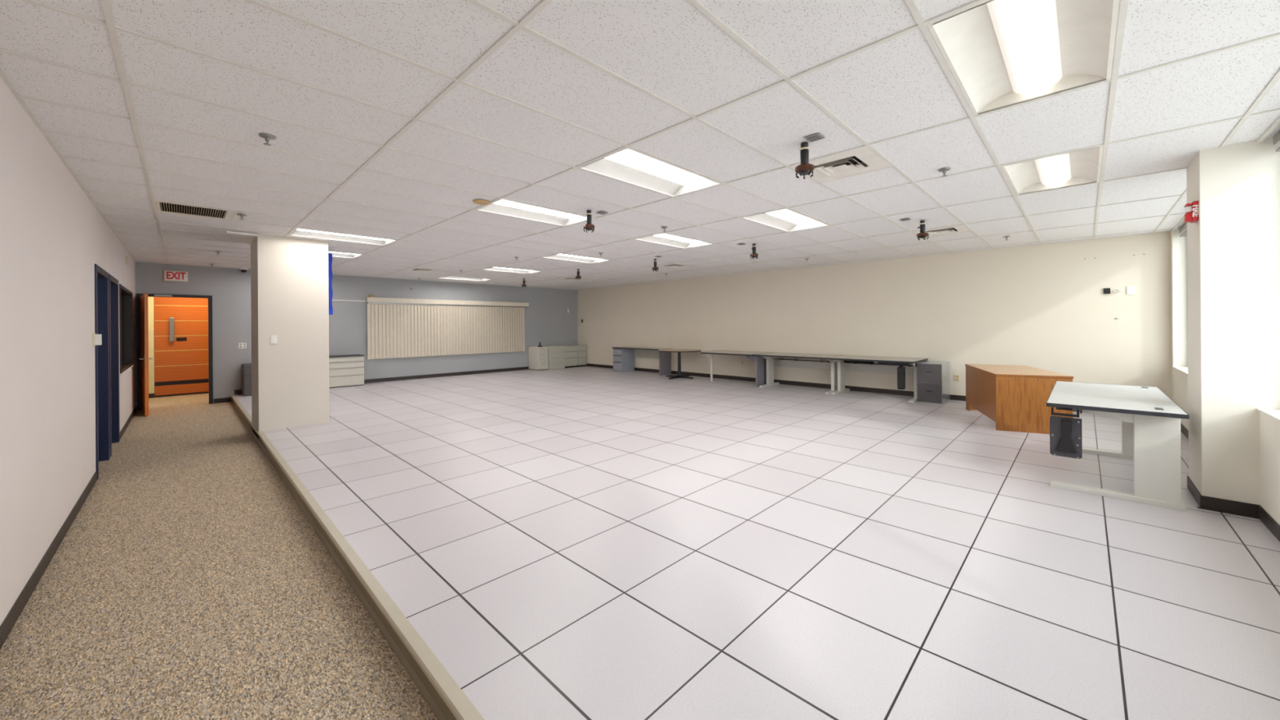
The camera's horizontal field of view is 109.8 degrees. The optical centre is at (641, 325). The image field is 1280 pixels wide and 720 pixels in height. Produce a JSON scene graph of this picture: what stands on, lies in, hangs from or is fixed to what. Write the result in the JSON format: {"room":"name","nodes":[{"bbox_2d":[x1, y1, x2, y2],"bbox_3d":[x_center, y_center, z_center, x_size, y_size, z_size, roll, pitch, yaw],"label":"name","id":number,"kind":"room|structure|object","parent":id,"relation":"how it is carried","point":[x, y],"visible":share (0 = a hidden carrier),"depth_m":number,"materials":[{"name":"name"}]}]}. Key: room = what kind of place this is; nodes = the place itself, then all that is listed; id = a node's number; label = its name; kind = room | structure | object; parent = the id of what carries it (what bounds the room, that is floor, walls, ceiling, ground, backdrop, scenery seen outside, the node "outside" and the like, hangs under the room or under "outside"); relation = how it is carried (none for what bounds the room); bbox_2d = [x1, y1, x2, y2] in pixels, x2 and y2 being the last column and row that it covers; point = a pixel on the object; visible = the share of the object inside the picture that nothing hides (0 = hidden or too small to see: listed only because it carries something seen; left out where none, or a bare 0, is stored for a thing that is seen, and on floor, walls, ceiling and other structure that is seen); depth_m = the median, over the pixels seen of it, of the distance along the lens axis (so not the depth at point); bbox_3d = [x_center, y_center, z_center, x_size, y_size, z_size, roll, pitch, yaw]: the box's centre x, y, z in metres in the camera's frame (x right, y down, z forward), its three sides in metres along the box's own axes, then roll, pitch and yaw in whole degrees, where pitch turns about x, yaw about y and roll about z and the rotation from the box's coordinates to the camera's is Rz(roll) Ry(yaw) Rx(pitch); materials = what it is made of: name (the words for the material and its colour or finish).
{"room":"empty office room","nodes":[
{"label":"empty office room","id":0,"kind":"room"},
{"bbox_2d":[0,76,136,626],"bbox_3d":[-4.706,0.046,3.619,14.286,3.184,0.160,0,0,45],"label":"wall","id":1,"kind":"structure","parent":0,"point":[53,237],"depth_m":2.90,"materials":[{"name":"white paint"}]},
{"bbox_2d":[0,405,137,649],"bbox_3d":[-4.672,1.540,3.714,13.886,0.095,0.008,0,0,45],"label":"baseboard","id":2,"kind":"structure","parent":1,"relation":"attached to","point":[15,612],"depth_m":2.87,"materials":[{"name":"rubber"}]},
{"bbox_2d":[92,333,102,346],"bbox_3d":[-5.491,0.144,4.542,0.100,0.130,0.055,0,0,45],"label":"light switch","id":3,"kind":"object","parent":1,"relation":"attached to","point":[96,338],"visible":1,"depth_m":4.51,"materials":[{"name":"beige plastic"}]},
{"bbox_2d":[94,263,110,479],"bbox_3d":[-6.048,0.483,4.971,1.080,2.230,0.142,0,0,45],"label":"door","id":4,"kind":"structure","parent":1,"relation":"in","point":[101,276],"depth_m":5.31,"materials":[{"name":"blue paint"}]},
{"bbox_2d":[108,273,119,457],"bbox_3d":[-6.904,0.489,5.813,1.080,2.230,0.142,0,0,45],"label":"door","id":5,"kind":"structure","parent":1,"relation":"in","point":[113,307],"depth_m":6.16,"materials":[{"name":"blue paint"}]},
{"bbox_2d":[119,284,133,374],"bbox_3d":[-8.255,0.061,7.137,2.200,1.294,0.160,0,0,45],"label":"window","id":6,"kind":"structure","parent":1,"relation":"in","point":[126,301],"depth_m":7.85,"materials":[{"name":"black glass"}]},
{"bbox_2d":[147,296,155,397],"bbox_3d":[-10.093,0.085,9.929,2.284,3.184,5.400,0,0,45],"label":"wall","id":7,"kind":"structure","parent":0,"point":[150,300],"depth_m":10.14,"materials":[{"name":"beige paint"}]},
{"bbox_2d":[148,393,154,398],"bbox_3d":[-11.741,1.589,9.408,0.010,0.100,2.130,0,0,45],"label":"baseboard","id":8,"kind":"structure","parent":7,"relation":"attached to","point":[150,395],"depth_m":10.13,"materials":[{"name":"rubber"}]},
{"bbox_2d":[136,293,213,415],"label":"door frame","id":9,"kind":"structure","parent":7,"relation":"in","point":[143,358],"depth_m":8.57,"materials":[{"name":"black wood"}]},
{"bbox_2d":[154,297,208,397],"bbox_3d":[-10.374,0.329,10.934,0.250,2.600,1.965,0,0,45],"label":"door","id":10,"kind":"structure","parent":7,"relation":"attached to","point":[180,324],"depth_m":10.48,"materials":[{"name":"orange wood"}]},
{"bbox_2d":[0,393,437,719],"bbox_3d":[-5.126,1.616,5.054,16.187,0.050,5.200,0,0,45],"label":"floor","id":11,"kind":"structure","parent":0,"point":[189,582],"depth_m":2.50,"materials":[{"name":"beige carpet"}]},
{"bbox_2d":[250,233,329,439],"bbox_3d":[-5.238,0.035,6.712,0.888,3.154,0.805,0,0,45],"label":"wall column","id":12,"kind":"structure","parent":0,"point":[290,289],"depth_m":6.38,"materials":[{"name":"paint"}]},
{"bbox_2d":[271,335,277,343],"bbox_3d":[-5.081,0.194,6.229,0.012,0.115,0.070,0,0,45],"label":"light switch","id":13,"kind":"object","parent":12,"relation":"attached to","point":[273,338],"visible":1,"depth_m":6.23,"materials":[{"name":"white plastic"}]},
{"bbox_2d":[328,253,333,315],"bbox_3d":[-5.268,-0.688,7.387,0.024,1.020,0.350,0,0,45],"label":"banner","id":14,"kind":"object","parent":12,"relation":"attached to","point":[330,255],"visible":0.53,"depth_m":7.49,"materials":[{"name":"blue fabric"}]},
{"bbox_2d":[135,262,577,405],"bbox_3d":[-5.987,0.055,12.382,0.130,3.184,10.858,0,0,45],"label":"wall","id":15,"kind":"structure","parent":0,"point":[548,322],"depth_m":11.29,"materials":[{"name":"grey paint"}]},
{"bbox_2d":[164,270,187,281],"bbox_3d":[-9.243,-0.979,8.945,0.058,0.200,0.330,0,0,45],"label":"exit sign","id":16,"kind":"object","parent":15,"relation":"attached to","point":[176,276],"visible":1,"depth_m":8.93,"materials":[{"name":"beige plastic"}]},
{"bbox_2d":[238,342,246,348],"bbox_3d":[-8.557,0.433,9.665,0.011,0.120,0.125,0,0,45],"label":"wall outlet","id":17,"kind":"object","parent":15,"relation":"attached to","point":[241,345],"visible":1,"depth_m":9.66,"materials":[{"name":"white plastic"}]},
{"bbox_2d":[332,299,364,301],"bbox_3d":[-7.500,-0.608,10.740,0.022,0.023,1.600,0,0,45],"label":"rail","id":18,"kind":"object","parent":15,"relation":"attached to","point":[332,300],"depth_m":11.01,"materials":[{"name":"white plastic"}]},
{"bbox_2d":[213,366,528,403],"bbox_3d":[-5.566,1.472,12.701,0.008,0.245,9.427,0,0,45],"label":"baseboard","id":19,"kind":"structure","parent":15,"relation":"attached to","point":[432,375],"depth_m":12.33,"materials":[{"name":"rubber"}]},
{"bbox_2d":[365,297,528,359],"bbox_3d":[-5.268,0.062,12.927,0.130,1.560,4.591,0,0,45],"label":"vertical blind","id":20,"kind":"object","parent":15,"relation":"attached to","point":[423,339],"visible":1,"depth_m":12.57,"materials":[{"name":"beige fabric"}]},
{"bbox_2d":[0,0,1279,289],"bbox_3d":[-0.925,-1.288,7.365,14.136,0.015,10.498,0,0,45],"label":"ceiling","id":21,"kind":"structure","parent":0,"point":[669,49],"depth_m":2.82,"materials":[{"name":"tile"}]},
{"bbox_2d":[155,200,233,220],"bbox_3d":[-4.853,-1.374,4.900,0.584,0.262,0.584,0,0,45],"label":"ceiling vent","id":22,"kind":"object","parent":21,"relation":"in","point":[162,206],"visible":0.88,"depth_m":5.03,"materials":[{"name":"black metal"}]},
{"bbox_2d":[236,213,246,219],"bbox_3d":[-4.498,-1.220,5.072,0.088,0.055,0.088,0,0,45],"label":"sprinkler","id":23,"kind":"object","parent":21,"relation":"attached to","point":[241,215],"visible":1,"depth_m":5.06,"materials":[{"name":"grey metal"}]},
{"bbox_2d":[226,231,257,244],"bbox_3d":[-5.647,-1.224,6.324,0.949,0.029,0.308,0,0,45],"label":"ceiling light","id":24,"kind":"object","parent":21,"relation":"attached to","point":[247,237],"visible":1,"depth_m":6.11,"materials":[{"name":"white plastic"}]},
{"bbox_2d":[240,267,248,272],"bbox_3d":[-8.456,-1.173,9.579,0.130,0.093,0.130,0,0,45],"label":"dome camera","id":25,"kind":"object","parent":21,"relation":"attached to","point":[242,269],"visible":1,"depth_m":9.54,"materials":[{"name":"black plastic"}]},
{"bbox_2d":[258,133,275,145],"bbox_3d":[-2.497,-1.235,3.006,0.088,0.055,0.088,0,0,45],"label":"sprinkler","id":26,"kind":"object","parent":21,"relation":"attached to","point":[267,137],"visible":1,"depth_m":3.00,"materials":[{"name":"grey metal"}]},
{"bbox_2d":[288,228,397,245],"bbox_3d":[-4.218,-1.320,6.414,0.584,0.140,1.193,0,0,45],"label":"ceiling light","id":27,"kind":"object","parent":21,"relation":"attached to","point":[297,232],"visible":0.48,"depth_m":6.52,"materials":[{"name":"white plastic"}]},
{"bbox_2d":[328,251,361,257],"bbox_3d":[-5.522,-1.310,7.696,0.584,0.140,1.193,0,0,45],"label":"ceiling light","id":28,"kind":"object","parent":21,"relation":"attached to","point":[334,254],"visible":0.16,"depth_m":8.13,"materials":[{"name":"white plastic"}]},
{"bbox_2d":[404,267,440,271],"bbox_3d":[-4.895,-1.266,10.072,0.584,0.067,0.584,0,0,45],"label":"ceiling vent","id":29,"kind":"object","parent":21,"relation":"in","point":[411,268],"visible":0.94,"depth_m":10.05,"materials":[{"name":"white metal"}]},
{"bbox_2d":[438,275,490,280],"bbox_3d":[-4.695,-1.316,12.014,0.584,0.140,1.193,0,0,45],"label":"ceiling light","id":30,"kind":"object","parent":21,"relation":"attached to","point":[446,277],"visible":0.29,"depth_m":12.24,"materials":[{"name":"white plastic"}]},
{"bbox_2d":[472,199,489,204],"bbox_3d":[-1.638,-1.262,4.618,0.170,0.013,0.170,0,0,45],"label":"ceiling disc","id":31,"kind":"object","parent":21,"relation":"attached to","point":[479,202],"visible":1,"depth_m":4.59,"materials":[{"name":"beige plastic"}]},
{"bbox_2d":[484,266,541,273],"bbox_3d":[-2.957,-1.329,10.303,0.584,0.140,1.193,0,0,45],"label":"ceiling light","id":32,"kind":"object","parent":21,"relation":"attached to","point":[495,268],"visible":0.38,"depth_m":10.51,"materials":[{"name":"white plastic"}]},
{"bbox_2d":[521,278,526,287],"bbox_3d":[-3.133,-1.139,12.036,0.128,0.237,0.128,0,0,5],"label":"pendant","id":33,"kind":"object","parent":21,"relation":"hanging from","point":[524,285],"visible":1,"depth_m":12.01,"materials":[{"name":"black plastic"}]},
{"bbox_2d":[475,199,593,226],"bbox_3d":[-1.191,-1.342,5.145,0.584,0.140,1.193,0,0,45],"label":"ceiling light","id":34,"kind":"object","parent":21,"relation":"attached to","point":[502,206],"visible":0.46,"depth_m":5.23,"materials":[{"name":"white plastic"}]},
{"bbox_2d":[558,277,586,280],"bbox_3d":[-1.895,-1.288,12.252,0.584,0.067,0.584,0,0,45],"label":"ceiling vent","id":35,"kind":"object","parent":21,"relation":"in","point":[566,278],"visible":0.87,"depth_m":12.20,"materials":[{"name":"white metal"}]},
{"bbox_2d":[543,253,608,263],"bbox_3d":[-1.219,-1.341,8.594,0.584,0.140,1.193,0,0,45],"label":"ceiling light","id":36,"kind":"object","parent":21,"relation":"attached to","point":[559,256],"visible":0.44,"depth_m":8.77,"materials":[{"name":"white plastic"}]},
{"bbox_2d":[575,269,581,279],"bbox_3d":[-1.415,-1.151,10.150,0.128,0.237,0.128,0,0,-33],"label":"pendant","id":37,"kind":"object","parent":21,"relation":"hanging from","point":[578,276],"visible":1,"depth_m":10.12,"materials":[{"name":"black plastic"}]},
{"bbox_2d":[582,209,595,232],"bbox_3d":[-0.580,-1.158,5.008,0.128,0.237,0.128,0,0,-7],"label":"pendant","id":38,"kind":"object","parent":21,"relation":"hanging from","point":[588,226],"visible":1,"depth_m":4.98,"materials":[{"name":"black plastic"}]},
{"bbox_2d":[595,211,608,214],"bbox_3d":[-0.440,-1.274,5.095,0.104,0.006,0.104,0,0,45],"label":"ceiling plate","id":39,"kind":"object","parent":21,"relation":"attached to","point":[599,212],"visible":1,"depth_m":5.08,"materials":[{"name":"metal"}]},
{"bbox_2d":[0,0,1279,289],"bbox_3d":[-0.925,-1.270,7.365,14.136,0.018,10.498,0,0,45],"label":"grid","id":40,"kind":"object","parent":21,"relation":"attached to","point":[106,6],"depth_m":3.11,"materials":[{"name":"white metal"}]},
{"bbox_2d":[577,147,721,196],"bbox_3d":[0.113,-1.351,3.863,0.584,0.140,1.193,0,0,45],"label":"ceiling light","id":41,"kind":"object","parent":21,"relation":"attached to","point":[628,165],"visible":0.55,"depth_m":3.92,"materials":[{"name":"white plastic"}]},
{"bbox_2d":[652,258,658,271],"bbox_3d":[0.275,-1.164,8.709,0.128,0.237,0.128,0,0,18],"label":"pendant","id":42,"kind":"object","parent":21,"relation":"hanging from","point":[655,268],"visible":1,"depth_m":8.68,"materials":[{"name":"black plastic"}]},
{"bbox_2d":[635,233,713,248],"bbox_3d":[0.519,-1.354,6.883,0.584,0.140,1.193,0,0,45],"label":"ceiling light","id":43,"kind":"object","parent":21,"relation":"attached to","point":[662,238],"visible":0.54,"depth_m":7.04,"materials":[{"name":"white plastic"}]},
{"bbox_2d":[656,262,692,267],"bbox_3d":[0.712,-1.307,9.687,0.584,0.067,0.584,0,0,45],"label":"ceiling vent","id":44,"kind":"object","parent":21,"relation":"in","point":[675,264],"visible":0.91,"depth_m":9.66,"materials":[{"name":"white metal"}]},
{"bbox_2d":[750,243,758,259],"bbox_3d":[1.794,-1.175,7.141,0.128,0.237,0.128,0,0,-20],"label":"pendant","id":45,"kind":"object","parent":21,"relation":"hanging from","point":[753,255],"visible":1,"depth_m":7.11,"materials":[{"name":"black plastic"}]},
{"bbox_2d":[742,208,830,231],"bbox_3d":[1.823,-1.363,5.601,0.584,0.140,1.193,0,0,45],"label":"ceiling light","id":46,"kind":"object","parent":21,"relation":"attached to","point":[787,220],"visible":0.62,"depth_m":5.74,"materials":[{"name":"white plastic"}]},
{"bbox_2d":[795,142,813,178],"bbox_3d":[1.160,-1.170,3.192,0.128,0.237,0.128,0,0,45],"label":"pendant","id":47,"kind":"object","parent":21,"relation":"hanging from","point":[805,168],"visible":1,"depth_m":3.17,"materials":[{"name":"black plastic"}]},
{"bbox_2d":[799,169,809,175],"bbox_3d":[1.160,-1.081,3.192,0.080,0.017,0.080,0,0,45],"label":"socket","id":48,"kind":"object","parent":47,"relation":"attached to","point":[802,172],"depth_m":3.16,"materials":[{"name":"black plastic"}]},
{"bbox_2d":[804,133,825,142],"bbox_3d":[1.189,-1.286,3.086,0.104,0.006,0.104,0,0,45],"label":"ceiling plate","id":49,"kind":"object","parent":21,"relation":"attached to","point":[817,136],"visible":1,"depth_m":3.08,"materials":[{"name":"metal"}]},
{"bbox_2d":[790,146,891,182],"bbox_3d":[1.624,-1.313,3.660,0.584,0.067,0.584,0,0,45],"label":"ceiling vent","id":50,"kind":"object","parent":21,"relation":"in","point":[842,165],"visible":0.94,"depth_m":3.64,"materials":[{"name":"white metal"}]},
{"bbox_2d":[899,217,911,221],"bbox_3d":[3.248,-1.300,5.532,0.104,0.006,0.104,0,0,45],"label":"ceiling plate","id":51,"kind":"object","parent":21,"relation":"attached to","point":[906,219],"visible":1,"depth_m":5.51,"materials":[{"name":"metal"}]},
{"bbox_2d":[916,220,928,239],"bbox_3d":[3.509,-1.187,5.611,0.128,0.237,0.128,0,0,31],"label":"pendant","id":52,"kind":"object","parent":21,"relation":"hanging from","point":[922,234],"visible":1,"depth_m":5.59,"materials":[{"name":"black plastic"}]},
{"bbox_2d":[913,224,970,236],"bbox_3d":[4.189,-1.332,6.267,0.584,0.067,0.584,0,0,45],"label":"ceiling vent","id":53,"kind":"object","parent":21,"relation":"in","point":[940,231],"visible":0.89,"depth_m":6.23,"materials":[{"name":"white metal"}]},
{"bbox_2d":[937,168,951,177],"bbox_3d":[2.528,-1.271,3.752,0.088,0.055,0.088,0,0,45],"label":"sprinkler","id":54,"kind":"object","parent":21,"relation":"attached to","point":[944,171],"visible":1,"depth_m":3.74,"materials":[{"name":"grey metal"}]},
{"bbox_2d":[926,0,1119,115],"bbox_3d":[1.851,-1.364,2.153,0.584,0.140,1.193,0,0,45],"label":"ceiling light","id":55,"kind":"object","parent":21,"relation":"attached to","point":[1000,54],"visible":0.92,"depth_m":2.17,"materials":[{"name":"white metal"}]},
{"bbox_2d":[1000,145,1103,195],"bbox_3d":[3.561,-1.376,3.891,0.584,0.140,1.193,0,0,45],"label":"ceiling light","id":56,"kind":"object","parent":21,"relation":"attached to","point":[1083,166],"visible":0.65,"depth_m":3.96,"materials":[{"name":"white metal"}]},
{"bbox_2d":[234,365,1279,719],"bbox_3d":[-0.549,1.458,7.986,13.773,0.100,9.112,0,0,45],"label":"floor","id":57,"kind":"structure","parent":0,"point":[578,543],"depth_m":2.72,"materials":[{"name":"tile"}]},
{"bbox_2d":[241,363,251,395],"bbox_3d":[-8.232,1.141,9.600,0.506,0.645,0.400,0,0,45],"label":"base cabinet","id":58,"kind":"object","parent":57,"relation":"on","point":[246,367],"visible":0.23,"depth_m":9.34,"materials":[{"name":"grey metal"}]},
{"bbox_2d":[231,398,457,719],"bbox_3d":[-3.760,1.518,4.721,13.773,0.126,0.048,0,0,45],"label":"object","id":59,"kind":"structure","parent":57,"relation":"attached to","point":[433,700],"depth_m":2.41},
{"bbox_2d":[328,354,364,388],"bbox_3d":[-7.189,1.088,10.717,0.448,0.735,0.953,0,0,45],"label":"base cabinet","id":60,"kind":"object","parent":57,"relation":"on","point":[344,371],"visible":0.58,"depth_m":10.64,"materials":[{"name":"white metal"}]},
{"bbox_2d":[230,394,484,719],"bbox_3d":[-3.764,1.445,4.718,13.773,0.033,0.056,0,0,45],"label":"trim","id":61,"kind":"structure","parent":57,"relation":"attached to","point":[451,694],"depth_m":2.23,"materials":[{"name":"beige metal"}]},
{"bbox_2d":[528,346,548,370],"bbox_3d":[-3.313,1.055,14.541,0.610,0.745,0.365,0,0,45],"label":"base cabinet","id":62,"kind":"object","parent":57,"relation":"on","point":[538,357],"visible":0.97,"depth_m":14.38,"materials":[{"name":"white metal"}]},
{"bbox_2d":[542,345,564,369],"bbox_3d":[-2.941,1.048,14.856,0.680,0.755,0.575,0,0,45],"label":"base cabinet","id":63,"kind":"object","parent":57,"relation":"on","point":[556,353],"visible":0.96,"depth_m":14.60,"materials":[{"name":"grey metal"}]},
{"bbox_2d":[564,345,577,368],"bbox_3d":[-2.569,1.052,15.349,0.538,0.740,0.610,0,0,45],"label":"base cabinet","id":64,"kind":"object","parent":57,"relation":"on","point":[571,351],"visible":0.6,"depth_m":15.19,"materials":[{"name":"grey metal"}]},
{"bbox_2d":[568,344,586,366],"bbox_3d":[-2.213,1.050,15.711,0.538,0.740,0.385,0,0,45],"label":"base cabinet","id":65,"kind":"object","parent":57,"relation":"on","point":[581,348],"visible":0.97,"depth_m":15.53,"materials":[{"name":"grey metal"}]},
{"bbox_2d":[612,346,671,375],"bbox_3d":[0.005,1.033,13.402,1.964,0.741,0.575,0,0,45],"label":"desk","id":66,"kind":"object","parent":57,"relation":"on","point":[623,357],"visible":0.94,"depth_m":13.64,"materials":[{"name":"grey metal"}]},
{"bbox_2d":[657,348,701,379],"bbox_3d":[1.019,1.025,12.008,1.160,0.742,1.160,0,0,45],"label":"round table","id":67,"kind":"object","parent":57,"relation":"on","point":[678,351],"visible":1,"depth_m":11.97,"materials":[{"name":"beige laminate"}]},
{"bbox_2d":[700,350,770,386],"bbox_3d":[2.227,1.017,10.897,1.628,0.741,1.028,0,0,45],"label":"desk","id":68,"kind":"object","parent":57,"relation":"on","point":[761,364],"visible":0.73,"depth_m":10.34,"materials":[{"name":"grey laminate"}]},
{"bbox_2d":[753,352,842,394],"bbox_3d":[3.406,1.009,9.772,1.600,0.741,0.970,0,0,45],"label":"desk","id":69,"kind":"object","parent":57,"relation":"on","point":[832,365],"visible":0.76,"depth_m":9.93,"materials":[{"name":"grey laminate"}]},
{"bbox_2d":[826,355,928,403],"bbox_3d":[4.526,1.001,8.671,1.520,0.741,0.970,0,0,45],"label":"desk","id":70,"kind":"object","parent":57,"relation":"on","point":[899,366],"visible":0.93,"depth_m":8.79,"materials":[{"name":"grey laminate"}]},
{"bbox_2d":[877,361,909,389],"bbox_3d":[4.617,0.910,8.237,0.460,0.480,0.260,0,0,45],"label":"holder","id":71,"kind":"object","parent":70,"relation":"on","point":[901,369],"depth_m":8.07,"materials":[{"name":"black plastic"}]},
{"bbox_2d":[916,360,949,404],"bbox_3d":[5.297,1.016,8.161,0.385,0.700,0.626,0,0,45],"label":"filing cabinet","id":72,"kind":"object","parent":57,"relation":"on","point":[932,376],"visible":0.98,"depth_m":7.96,"materials":[{"name":"silver metal"}]},
{"bbox_2d":[964,364,1073,434],"bbox_3d":[5.318,0.997,6.454,0.780,0.736,1.620,0,0,24],"label":"wooden desk","id":73,"kind":"object","parent":57,"relation":"on","point":[1015,397],"visible":0.94,"depth_m":5.82,"materials":[{"name":"brown wood"}]},
{"bbox_2d":[1046,381,1189,511],"bbox_3d":[4.299,1.002,4.145,0.755,0.742,1.930,0,0,45],"label":"desk","id":74,"kind":"object","parent":57,"relation":"on","point":[1150,420],"visible":1,"depth_m":3.56,"materials":[{"name":"grey laminate"}]},
{"bbox_2d":[1049,407,1082,458],"bbox_3d":[3.749,0.880,3.933,0.240,0.424,0.644,0,0,45],"label":"holder","id":75,"kind":"object","parent":74,"relation":"on","point":[1065,433],"depth_m":3.72,"materials":[{"name":"black plastic"}]},
{"bbox_2d":[1186,137,1279,505],"bbox_3d":[4.634,-0.022,3.374,0.625,3.184,0.590,0,0,45],"label":"wall pier","id":76,"kind":"object","parent":57,"relation":"on","point":[1233,244],"visible":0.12,"depth_m":3.28,"materials":[{"name":"white paint"}]},
{"bbox_2d":[1184,200,1199,222],"bbox_3d":[4.244,-0.872,3.469,0.069,0.150,0.122,0,0,45],"label":"fire alarm strobe","id":77,"kind":"object","parent":76,"relation":"attached to","point":[1192,210],"visible":1,"depth_m":3.44,"materials":[{"name":"red plastic"}]},
{"bbox_2d":[1184,202,1192,207],"bbox_3d":[4.233,-0.931,3.481,0.032,0.014,0.100,0,0,45],"label":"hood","id":78,"kind":"object","parent":77,"relation":"attached to","point":[1188,205],"depth_m":3.46,"materials":[{"name":"red plastic"}]},
{"bbox_2d":[431,3,1119,279],"bbox_3d":[-2.422,-1.613,7.531,17.200,0.100,12.957,0,0,45],"label":"ceiling slab","id":79,"kind":"structure","parent":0,"point":[862,162],"depth_m":4.46,"materials":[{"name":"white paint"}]},
{"bbox_2d":[577,231,1171,399],"bbox_3d":[2.789,-0.008,11.224,14.266,3.184,0.200,0,0,45],"label":"wall","id":80,"kind":"structure","parent":0,"point":[1046,307],"depth_m":8.49,"materials":[{"name":"beige paint"}]},
{"bbox_2d":[586,363,1082,412],"bbox_3d":[2.643,1.337,11.231,13.773,0.095,0.008,0,0,45],"label":"baseboard","id":81,"kind":"structure","parent":80,"relation":"attached to","point":[958,397],"depth_m":10.24,"materials":[{"name":"rubber"}]},
{"bbox_2d":[954,374,959,381],"bbox_3d":[5.745,0.952,8.175,0.090,0.120,0.011,0,0,45],"label":"wall outlet","id":82,"kind":"object","parent":80,"relation":"attached to","point":[957,377],"visible":1,"depth_m":8.17,"materials":[{"name":"beige plastic"}]},
{"bbox_2d":[1103,288,1110,293],"bbox_3d":[7.082,-0.523,6.842,0.070,0.085,0.020,0,0,45],"label":"wall plate","id":83,"kind":"object","parent":80,"relation":"attached to","point":[1106,291],"visible":1,"depth_m":6.83,"materials":[{"name":"black plastic"}]},
{"bbox_2d":[1126,285,1135,294],"bbox_3d":[7.261,-0.521,6.672,0.085,0.120,0.012,0,0,45],"label":"wall plate","id":84,"kind":"object","parent":80,"relation":"attached to","point":[1130,290],"visible":1,"depth_m":6.67,"materials":[{"name":"white plastic"}]},
{"bbox_2d":[1170,228,1279,524],"bbox_3d":[3.937,-0.017,2.479,0.363,3.184,10.658,0,0,45],"label":"wall","id":85,"kind":"structure","parent":0,"point":[1269,427],"depth_m":6.01,"materials":[{"name":"white paint"}]},
{"bbox_2d":[1172,365,1187,374],"bbox_3d":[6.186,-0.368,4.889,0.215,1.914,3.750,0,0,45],"label":"windowsill","id":86,"kind":"structure","parent":85,"relation":"in","point":[1184,369],"depth_m":5.95,"materials":[{"name":"white"}]},
{"bbox_2d":[1178,222,1186,236],"bbox_3d":[6.165,-1.266,4.889,0.060,0.116,3.670,0,0,45],"label":"window blind","id":87,"kind":"object","parent":85,"relation":"attached to","point":[1183,229],"visible":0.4,"depth_m":5.99,"materials":[{"name":"grey metal"}]},
{"bbox_2d":[1180,422,1279,542],"bbox_3d":[4.259,1.325,3.259,0.286,0.095,9.108,0,0,45],"label":"baseboard","id":88,"kind":"structure","parent":85,"relation":"attached to","point":[1222,505],"depth_m":3.28,"materials":[{"name":"rubber"}]},
{"bbox_2d":[1257,408,1279,421],"bbox_3d":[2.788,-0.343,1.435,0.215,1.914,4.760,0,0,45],"label":"windowsill","id":89,"kind":"structure","parent":85,"relation":"in","point":[1275,414],"depth_m":3.05,"materials":[{"name":"white"}]},
{"bbox_2d":[1272,130,1279,151],"bbox_3d":[2.774,-1.241,1.443,0.060,0.116,4.660,0,0,45],"label":"window blind","id":90,"kind":"object","parent":85,"relation":"attached to","point":[1276,139],"visible":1,"depth_m":3.07,"materials":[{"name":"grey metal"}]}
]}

